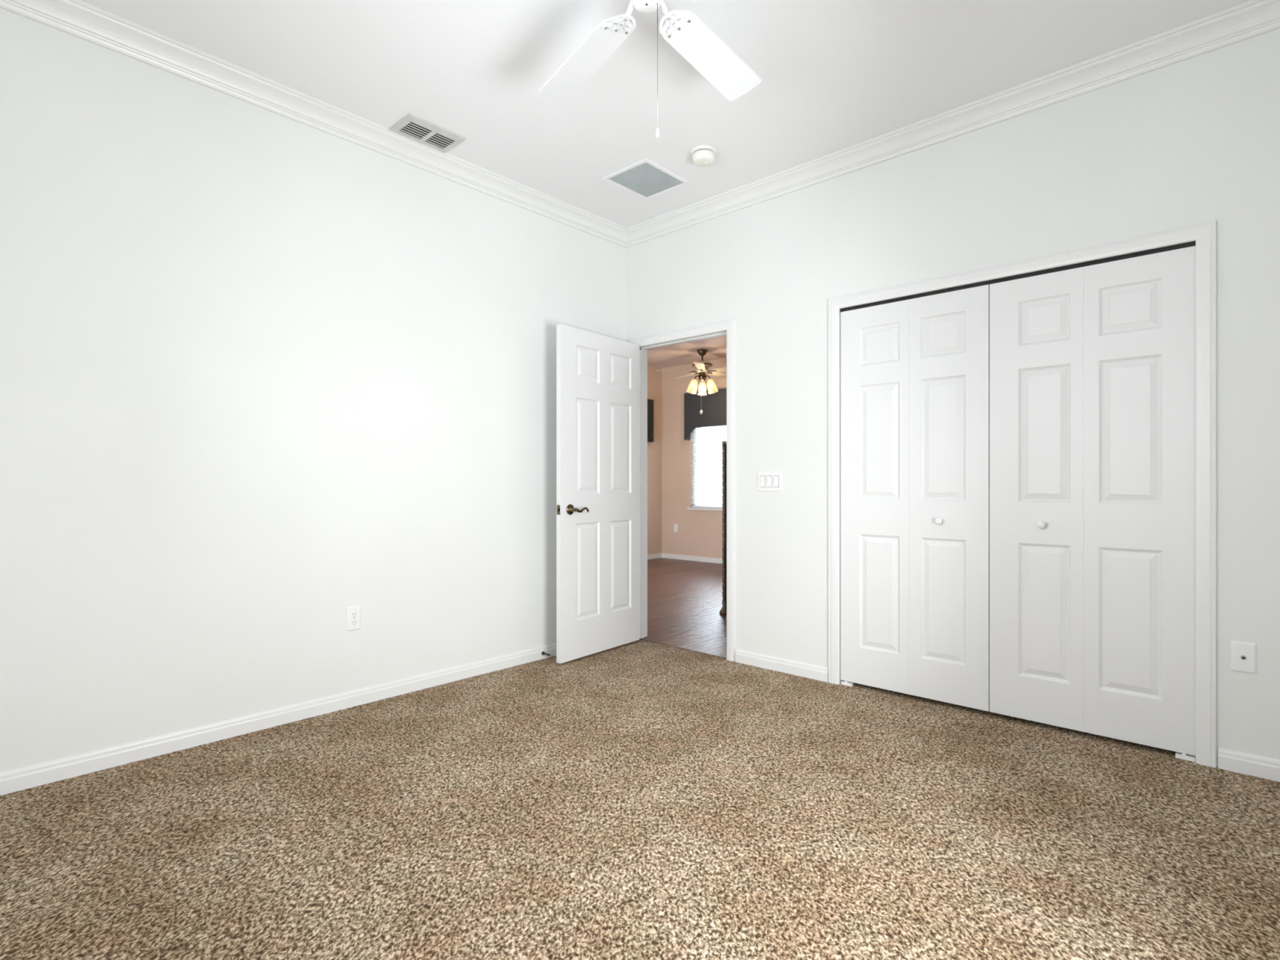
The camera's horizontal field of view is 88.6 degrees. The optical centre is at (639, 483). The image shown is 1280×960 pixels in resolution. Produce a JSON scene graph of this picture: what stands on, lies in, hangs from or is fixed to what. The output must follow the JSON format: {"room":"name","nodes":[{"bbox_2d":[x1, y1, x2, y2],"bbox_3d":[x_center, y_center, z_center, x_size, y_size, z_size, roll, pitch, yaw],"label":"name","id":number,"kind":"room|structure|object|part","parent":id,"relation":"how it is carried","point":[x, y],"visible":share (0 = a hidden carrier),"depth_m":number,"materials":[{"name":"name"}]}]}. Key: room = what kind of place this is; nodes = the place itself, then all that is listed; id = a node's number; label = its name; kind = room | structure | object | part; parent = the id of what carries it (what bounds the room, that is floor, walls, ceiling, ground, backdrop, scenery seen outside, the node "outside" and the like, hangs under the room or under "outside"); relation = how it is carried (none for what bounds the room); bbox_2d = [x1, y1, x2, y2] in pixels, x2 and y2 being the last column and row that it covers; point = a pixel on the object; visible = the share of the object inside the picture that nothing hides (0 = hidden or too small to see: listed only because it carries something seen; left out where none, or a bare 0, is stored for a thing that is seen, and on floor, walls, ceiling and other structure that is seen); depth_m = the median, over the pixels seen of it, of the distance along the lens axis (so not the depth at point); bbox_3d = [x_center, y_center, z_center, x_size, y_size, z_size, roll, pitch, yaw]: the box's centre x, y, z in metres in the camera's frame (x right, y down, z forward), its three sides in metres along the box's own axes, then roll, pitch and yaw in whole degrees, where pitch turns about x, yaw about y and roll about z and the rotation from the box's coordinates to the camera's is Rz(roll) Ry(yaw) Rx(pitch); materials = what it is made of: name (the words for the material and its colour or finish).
{"room":"empty bedroom","nodes":[
{"label":"empty bedroom","id":0,"kind":"room"},
{"bbox_2d":[0,8,626,772],"bbox_3d":[-1.377,-0.333,3.340,0.120,2.849,3.660,0,0,43],"label":"wall","id":1,"kind":"structure","parent":0,"point":[265,375],"depth_m":2.85,"materials":[{"name":"paint"}]},
{"bbox_2d":[0,642,556,795],"bbox_3d":[-1.328,1.053,3.294,0.014,0.077,3.660,0,0,43],"label":"baseboard","id":2,"kind":"structure","parent":1,"relation":"attached to","point":[20,779],"depth_m":2.84,"materials":[{"name":"white wood"}]},
{"bbox_2d":[0,0,626,247],"bbox_3d":[-1.296,-1.714,3.265,0.101,0.087,3.660,0,0,43],"label":"trim","id":3,"kind":"structure","parent":1,"relation":"attached to","point":[79,19],"depth_m":2.92,"materials":[{"name":"white"}]},
{"bbox_2d":[346,605,360,631],"bbox_3d":[-1.404,0.663,3.216,0.009,0.115,0.070,0,0,43],"label":"wall outlet","id":4,"kind":"object","parent":1,"relation":"attached to","point":[353,613],"visible":1,"depth_m":3.21,"materials":[{"name":"white plastic"}]},
{"bbox_2d":[351,611,357,617],"bbox_3d":[-1.402,0.643,3.214,0.003,0.033,0.033,0,0,43],"label":"socket","id":5,"kind":"object","parent":4,"relation":"attached to","point":[353,614],"depth_m":3.21,"materials":[{"name":"white plastic"}]},
{"bbox_2d":[351,618,357,626],"bbox_3d":[-1.402,0.682,3.214,0.003,0.033,0.033,0,0,43],"label":"socket","id":6,"kind":"object","parent":4,"relation":"attached to","point":[353,621],"depth_m":3.21,"materials":[{"name":"white plastic"}]},
{"bbox_2d":[541,651,550,656],"bbox_3d":[-0.580,1.056,4.053,0.063,0.024,0.024,0,0,43],"label":"door stop","id":7,"kind":"object","parent":1,"relation":"attached to","point":[543,653],"visible":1,"depth_m":4.06,"materials":[{"name":"black metal"}]},
{"bbox_2d":[0,557,1279,959],"bbox_3d":[0.236,1.122,4.574,7.030,0.060,7.900,0,0,43],"label":"floor","id":8,"kind":"structure","parent":0,"point":[639,799],"depth_m":2.05,"materials":[{"name":"carpet"}]},
{"bbox_2d":[639,638,726,658],"bbox_3d":[0.275,1.092,4.341,0.776,0.006,0.018,0,0,43],"label":"threshold strip","id":9,"kind":"object","parent":8,"relation":"on","point":[639,638],"visible":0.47,"depth_m":4.32,"materials":[{"name":"brown wood"}]},
{"bbox_2d":[719,440,726,614],"bbox_3d":[1.184,0.371,5.336,1.024,1.450,0.475,0,0,43],"label":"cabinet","id":10,"kind":"object","parent":8,"relation":"on","point":[723,611],"visible":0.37,"depth_m":5.49,"materials":[{"name":"brown wood"}]},
{"bbox_2d":[647,365,662,555],"bbox_3d":[-1.034,-0.333,8.302,0.120,2.849,3.880,0,0,43],"label":"wall","id":11,"kind":"structure","parent":0,"point":[654,377],"depth_m":9.58,"materials":[{"name":"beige paint"}]},
{"bbox_2d":[647,399,653,442],"bbox_3d":[-0.186,-0.898,9.071,0.090,0.610,1.050,0,0,43],"label":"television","id":12,"kind":"object","parent":11,"relation":"attached to","point":[650,402],"visible":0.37,"depth_m":9.38,"materials":[{"name":"black plastic"}]},
{"bbox_2d":[80,0,1251,227],"bbox_3d":[0.027,-1.807,2.052,3.930,0.100,3.900,0,0,43],"label":"ceiling","id":13,"kind":"structure","parent":0,"point":[836,75],"depth_m":2.74,"materials":[{"name":"white paint"}]},
{"bbox_2d":[389,113,466,152],"bbox_3d":[-1.064,-1.753,3.289,0.202,0.008,0.310,0,0,43],"label":"ceiling vent","id":14,"kind":"object","parent":13,"relation":"in","point":[414,127],"visible":1,"depth_m":3.28,"materials":[{"name":"metal"}]},
{"bbox_2d":[601,158,689,199],"bbox_3d":[0.036,-1.753,3.795,0.344,0.008,0.386,0,0,43],"label":"ceiling vent","id":15,"kind":"object","parent":13,"relation":"in","point":[645,179],"visible":1,"depth_m":3.79,"materials":[{"name":"grey metal"}]},
{"bbox_2d":[538,0,761,137],"bbox_3d":[0.034,-1.418,2.081,1.251,0.679,1.221,0,0,43],"label":"ceiling fan","id":16,"kind":"object","parent":13,"relation":"hanging from","point":[683,30],"visible":1,"depth_m":2.32,"materials":[{"name":"white wood"}]},
{"bbox_3d":[-0.194,-1.528,2.369,0.144,0.034,0.519,0,0,-34],"label":"blade","id":17,"kind":"part","parent":16,"relation":"part of","materials":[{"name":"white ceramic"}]},
{"bbox_3d":[0.055,-1.257,2.045,0.002,0.297,0.002,0,0,-25],"label":"pull cord","id":18,"kind":"part","parent":16,"relation":"part of","materials":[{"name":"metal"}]},
{"bbox_3d":[0.052,-1.456,2.045,0.009,0.106,0.002,0,0,8],"label":"pull chain","id":19,"kind":"part","parent":16,"relation":"part of","materials":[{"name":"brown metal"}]},
{"bbox_3d":[0.257,-1.528,2.353,0.144,0.034,0.519,0,0,38],"label":"blade","id":20,"kind":"part","parent":16,"relation":"part of","materials":[{"name":"white wood"}]},
{"bbox_2d":[689,144,716,167],"bbox_3d":[0.336,-1.725,3.469,0.140,0.065,0.140,0,0,43],"label":"smoke detector","id":21,"kind":"object","parent":13,"relation":"attached to","point":[703,155],"visible":1,"depth_m":3.43,"materials":[{"name":"white plastic"}]},
{"bbox_2d":[647,335,726,368],"bbox_3d":[1.410,-1.780,6.143,6.640,0.154,4.000,0,0,43],"label":"ceiling","id":22,"kind":"structure","parent":0,"point":[683,353],"depth_m":8.56,"materials":[{"name":"paint"}]},
{"bbox_2d":[655,349,726,413],"bbox_3d":[0.825,-1.293,8.395,1.174,0.820,1.138,0,0,43],"label":"ceiling fan","id":23,"kind":"object","parent":22,"relation":"hanging from","point":[702,366],"visible":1,"depth_m":8.32,"materials":[{"name":"brown metal"}]},
{"bbox_3d":[0.423,-1.433,8.319,0.454,0.037,0.133,0,0,-8],"label":"blade","id":24,"kind":"part","parent":23,"relation":"part of","materials":[{"name":"brown wood"}]},
{"bbox_3d":[0.628,-1.433,8.712,0.133,0.037,0.454,0,0,-26],"label":"blade","id":25,"kind":"part","parent":23,"relation":"part of","materials":[{"name":"brown wood"}]},
{"bbox_3d":[0.674,-1.237,8.318,0.132,0.170,0.132,10,-10,42],"label":"lamp shade","id":26,"kind":"part","parent":23,"relation":"part of","materials":[{"name":"white glass"}]},
{"bbox_3d":[0.734,-1.433,8.002,0.133,0.037,0.454,0,0,10],"label":"blade","id":27,"kind":"part","parent":23,"relation":"part of","materials":[{"name":"brown wood"}]},
{"bbox_3d":[0.809,-1.237,8.508,0.132,0.170,0.132,15,24,42],"label":"lamp shade","id":28,"kind":"part","parent":23,"relation":"part of","materials":[{"name":"white glass"}]},
{"bbox_3d":[0.906,-1.238,8.296,0.132,0.170,0.132,-24,-14,40],"label":"lamp shade","id":29,"kind":"part","parent":23,"relation":"part of","materials":[{"name":"white glass"}]},
{"bbox_3d":[1.065,-1.433,8.638,0.454,0.037,0.133,0,0,-44],"label":"blade","id":30,"kind":"part","parent":23,"relation":"part of","materials":[{"name":"brown wood"}]},
{"bbox_3d":[1.131,-1.433,8.200,0.454,0.037,0.133,0,0,28],"label":"blade","id":31,"kind":"part","parent":23,"relation":"part of","materials":[{"name":"brown wood"}]},
{"bbox_2d":[662,358,726,558],"bbox_3d":[2.721,-0.333,7.573,6.640,2.849,0.120,0,0,43],"label":"wall","id":32,"kind":"structure","parent":0,"point":[700,532],"depth_m":9.45,"materials":[{"name":"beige paint"}]},
{"bbox_2d":[674,524,677,532],"bbox_3d":[0.518,0.647,9.506,0.070,0.115,0.009,0,0,43],"label":"wall outlet","id":33,"kind":"object","parent":32,"relation":"attached to","point":[675,525],"visible":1,"depth_m":9.50,"materials":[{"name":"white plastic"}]},
{"bbox_2d":[647,553,722,564],"bbox_3d":[1.376,1.063,6.106,6.400,0.066,3.860,0,0,43],"label":"baseboard","id":34,"kind":"structure","parent":32,"relation":"attached to","point":[655,555],"depth_m":9.37,"materials":[{"name":"white"}]},
{"bbox_2d":[687,427,723,511],"bbox_3d":[1.222,-0.368,8.909,1.375,1.480,0.135,0,0,43],"label":"window","id":35,"kind":"structure","parent":32,"relation":"in","point":[695,508],"depth_m":9.35,"materials":[{"name":"white"}]},
{"bbox_3d":[1.255,-0.381,8.944,1.315,1.455,0.040,0,0,43],"label":"frame","id":36,"kind":"part","parent":35,"relation":"part of","materials":[{"name":"white"}]},
{"bbox_3d":[1.209,0.359,8.895,1.375,0.025,0.095,0,0,43],"label":"sill","id":37,"kind":"part","parent":35,"relation":"part of","materials":[{"name":"white wood"}]},
{"bbox_2d":[691,425,726,508],"bbox_3d":[1.218,-0.382,8.905,1.303,1.449,0.052,0,0,43],"label":"window blind","id":38,"kind":"object","parent":35,"relation":"attached to","point":[719,505],"visible":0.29,"depth_m":9.15,"materials":[{"name":"white plastic"}]},
{"bbox_3d":[1.221,0.335,8.908,1.299,0.016,0.036,0,0,43],"label":"rail","id":39,"kind":"part","parent":38,"relation":"part of","materials":[{"name":"white plastic"}]},
{"bbox_2d":[684,388,726,439],"bbox_3d":[1.163,-0.943,8.841,1.360,0.660,0.115,0,0,43],"label":"window valance","id":40,"kind":"object","parent":32,"relation":"attached to","point":[713,406],"visible":0.52,"depth_m":9.02,"materials":[{"name":"grey fabric"}]},
{"bbox_2d":[626,28,1279,767],"bbox_3d":[1.304,-0.333,3.445,3.930,2.849,0.120,0,0,43],"label":"wall","id":41,"kind":"structure","parent":0,"point":[1195,140],"depth_m":2.98,"materials":[{"name":"paint"}]},
{"bbox_2d":[556,324,639,663],"bbox_3d":[-0.250,0.062,4.230,0.140,2.032,0.784,0,0,38],"label":"door","id":42,"kind":"structure","parent":41,"relation":"in","point":[597,375],"depth_m":4.18,"materials":[{"name":"white painted wood"},{"name":"antique brass"}]},
{"bbox_3d":[-0.488,0.159,3.930,0.026,0.058,0.002,0,0,38],"label":"latch plate","id":43,"kind":"part","parent":42,"relation":"part of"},
{"bbox_3d":[-0.405,0.159,3.968,0.051,0.065,0.065,0,0,38],"label":"lever handle","id":44,"kind":"part","parent":42,"relation":"part of","materials":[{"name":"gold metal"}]},
{"bbox_3d":[-0.356,0.162,3.999,0.021,0.035,0.123,0,0,38],"label":"lever","id":45,"kind":"part","parent":42,"relation":"part of","materials":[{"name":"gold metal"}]},
{"bbox_2d":[628,319,735,661],"bbox_3d":[0.290,0.042,4.364,0.894,2.099,0.136,0,0,43],"label":"door frame","id":46,"kind":"structure","parent":41,"relation":"attached to","point":[729,326],"depth_m":4.17,"materials":[{"name":"white wood"}]},
{"bbox_2d":[757,471,782,491],"bbox_3d":[0.762,-0.012,3.854,0.168,0.117,0.010,0,0,43],"label":"light switch","id":47,"kind":"object","parent":41,"relation":"attached to","point":[766,481],"visible":1,"depth_m":3.85,"materials":[{"name":"white plastic"}]},
{"bbox_2d":[734,648,828,682],"bbox_3d":[0.810,1.053,3.808,0.608,0.077,0.014,0,0,43],"label":"baseboard","id":48,"kind":"structure","parent":41,"relation":"attached to","point":[772,663],"depth_m":3.79,"materials":[{"name":"white wood"}]},
{"bbox_2d":[840,284,989,711],"bbox_3d":[1.361,0.080,3.317,0.736,2.023,0.064,0,0,43],"label":"door","id":49,"kind":"structure","parent":41,"relation":"in","point":[915,372],"depth_m":3.29,"materials":[{"name":"white wood"}]},
{"bbox_3d":[1.462,0.184,3.204,0.035,0.035,0.034,0,0,43],"label":"knob","id":50,"kind":"part","parent":49,"relation":"part of","materials":[{"name":"white plastic"}]},
{"bbox_2d":[626,0,1279,248],"bbox_3d":[1.229,-1.714,3.364,3.690,0.087,0.101,0,0,43],"label":"trim","id":51,"kind":"structure","parent":41,"relation":"attached to","point":[1253,18],"depth_m":2.98,"materials":[{"name":"white wood"}]},
{"bbox_2d":[840,240,1195,311],"bbox_3d":[1.645,-0.944,3.080,1.482,0.019,0.018,0,0,43],"label":"closet track","id":52,"kind":"object","parent":41,"relation":"attached to","point":[1190,243],"visible":0.86,"depth_m":2.96,"materials":[{"name":"metal"}]},
{"bbox_2d":[828,220,1217,768],"bbox_3d":[1.666,0.040,3.103,1.601,2.103,0.135,0,0,43],"label":"door frame","id":53,"kind":"structure","parent":41,"relation":"attached to","point":[1205,234],"depth_m":2.55,"materials":[{"name":"white wood"}]},
{"bbox_2d":[989,245,1195,761],"bbox_3d":[1.906,0.080,2.817,0.736,2.023,0.064,0,0,43],"label":"door","id":54,"kind":"structure","parent":41,"relation":"in","point":[1092,368],"depth_m":2.78,"materials":[{"name":"white wood"}]},
{"bbox_3d":[1.783,0.184,2.910,0.035,0.035,0.034,0,0,43],"label":"knob","id":55,"kind":"part","parent":54,"relation":"part of","materials":[{"name":"white plastic"}]},
{"bbox_2d":[1231,640,1256,674],"bbox_3d":[2.271,0.655,2.466,0.070,0.113,0.017,0,0,43],"label":"cable jack","id":56,"kind":"object","parent":41,"relation":"attached to","point":[1243,655],"visible":1,"depth_m":2.47,"materials":[{"name":"white plastic"}]},
{"bbox_2d":[1217,746,1279,782],"bbox_3d":[2.419,1.053,2.332,0.542,0.077,0.014,0,0,43],"label":"baseboard","id":57,"kind":"structure","parent":41,"relation":"attached to","point":[1264,767],"depth_m":2.45,"materials":[{"name":"white wood"}]}
]}

